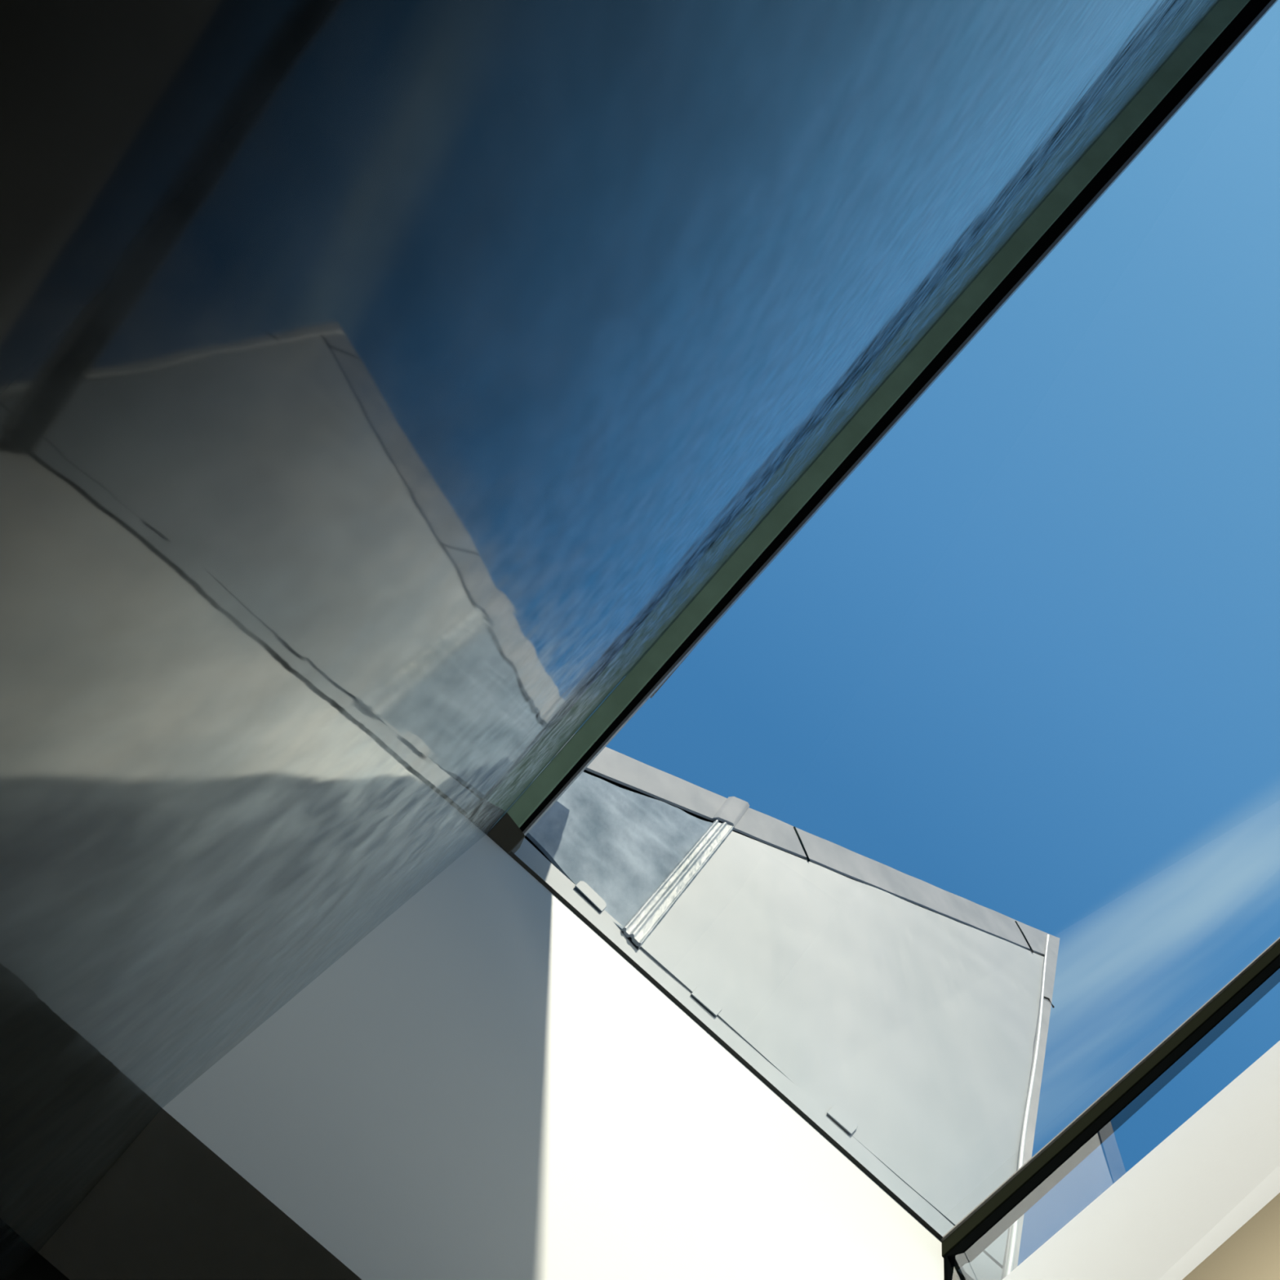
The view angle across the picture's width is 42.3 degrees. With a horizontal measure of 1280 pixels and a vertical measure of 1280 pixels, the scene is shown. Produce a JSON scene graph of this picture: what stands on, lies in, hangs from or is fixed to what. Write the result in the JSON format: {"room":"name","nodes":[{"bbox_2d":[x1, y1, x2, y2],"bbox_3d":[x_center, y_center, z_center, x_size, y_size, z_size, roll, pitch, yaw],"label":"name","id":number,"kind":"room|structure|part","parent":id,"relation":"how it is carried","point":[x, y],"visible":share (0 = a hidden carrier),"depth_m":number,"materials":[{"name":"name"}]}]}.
{"room":"room with skylight","nodes":[
{"label":"room with skylight","id":0,"kind":"room"},
{"bbox_2d":[8,1252,69,1279],"bbox_3d":[0.891,2.033,0.028,4.200,3.392,0.300,41,-91,2],"label":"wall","id":1,"kind":"structure","parent":0,"point":[37,1268],"depth_m":1.58,"materials":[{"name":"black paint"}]},
{"bbox_2d":[38,834,944,1279],"bbox_3d":[0.084,1.111,3.049,1.605,2.942,0.250,41,-91,2],"label":"wall","id":2,"kind":"structure","parent":0,"point":[482,1086],"depth_m":2.42,"materials":[{"name":"white paint"}]},
{"bbox_2d":[0,0,1219,1279],"bbox_3d":[1.908,-2.456,3.381,0.300,9.876,8.509,41,-91,2],"label":"window pane","id":3,"kind":"structure","parent":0,"point":[382,382],"depth_m":0.52,"materials":[{"name":"glass"}]},
{"bbox_2d":[486,0,1279,1274],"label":"window","id":4,"kind":"structure","parent":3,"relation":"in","point":[1228,22],"depth_m":5.08,"materials":[{"name":"green paint"}]},
{"bbox_3d":[0.187,1.054,4.443,1.606,0.197,0.020,41,-91,2],"label":"rail","id":5,"kind":"part","parent":4,"relation":"part of","materials":[{"name":"grey"}]},
{"bbox_3d":[1.988,-2.080,6.514,0.135,3.870,7.296,41,-91,2],"label":"frame","id":6,"kind":"part","parent":4,"relation":"part of","materials":[{"name":"green paint"}]},
{"bbox_3d":[4.045,-0.455,5.842,7.702,3.634,0.058,-32,-92,0],"label":"pressure plate","id":7,"kind":"part","parent":4,"relation":"part of","materials":[{"name":"black rubber"}]},
{"bbox_2d":[626,4,1216,697],"bbox_3d":[2.086,-2.407,7.540,0.400,5.066,6.652,41,-91,2],"label":"trim","id":8,"kind":"structure","parent":3,"relation":"attached to","point":[661,685],"depth_m":5.34,"materials":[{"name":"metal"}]},
{"bbox_2d":[1002,1040,1279,1279],"bbox_3d":[3.540,-0.856,2.515,2.731,5.961,7.226,41,-91,2],"label":"wall","id":9,"kind":"structure","parent":0,"point":[1182,1201],"depth_m":2.55,"materials":[{"name":"white paint"}]},
{"bbox_2d":[943,1254,951,1279],"bbox_3d":[3.879,-0.599,5.577,7.666,4.302,0.466,-32,-92,0],"label":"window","id":10,"kind":"structure","parent":9,"relation":"in","point":[947,1262],"depth_m":3.98,"materials":[{"name":"black metal"}]},
{"bbox_2d":[1182,1192,1279,1279],"bbox_3d":[4.086,-0.943,0.629,3.551,2.661,8.026,41,-91,2],"label":"ceiling","id":11,"kind":"structure","parent":0,"point":[1252,1252],"depth_m":1.44,"materials":[{"name":"beige paint"}]},
{"label":"outside","id":12,"kind":"structure","parent":0,"visible":0},
{"bbox_2d":[489,733,1059,1279],"bbox_3d":[1.160,1.710,8.816,4.466,9.509,0.988,27,-91,1],"label":"skylight window","id":13,"kind":"structure","parent":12,"point":[906,1016],"depth_m":6.13,"materials":[{"name":"clear glass"}]},
{"bbox_3d":[2.171,2.049,8.876,2.442,9.349,0.062,12,-91,1],"label":"edge trim","id":14,"kind":"part","parent":13,"relation":"part of","materials":[{"name":"metal"}]}
]}

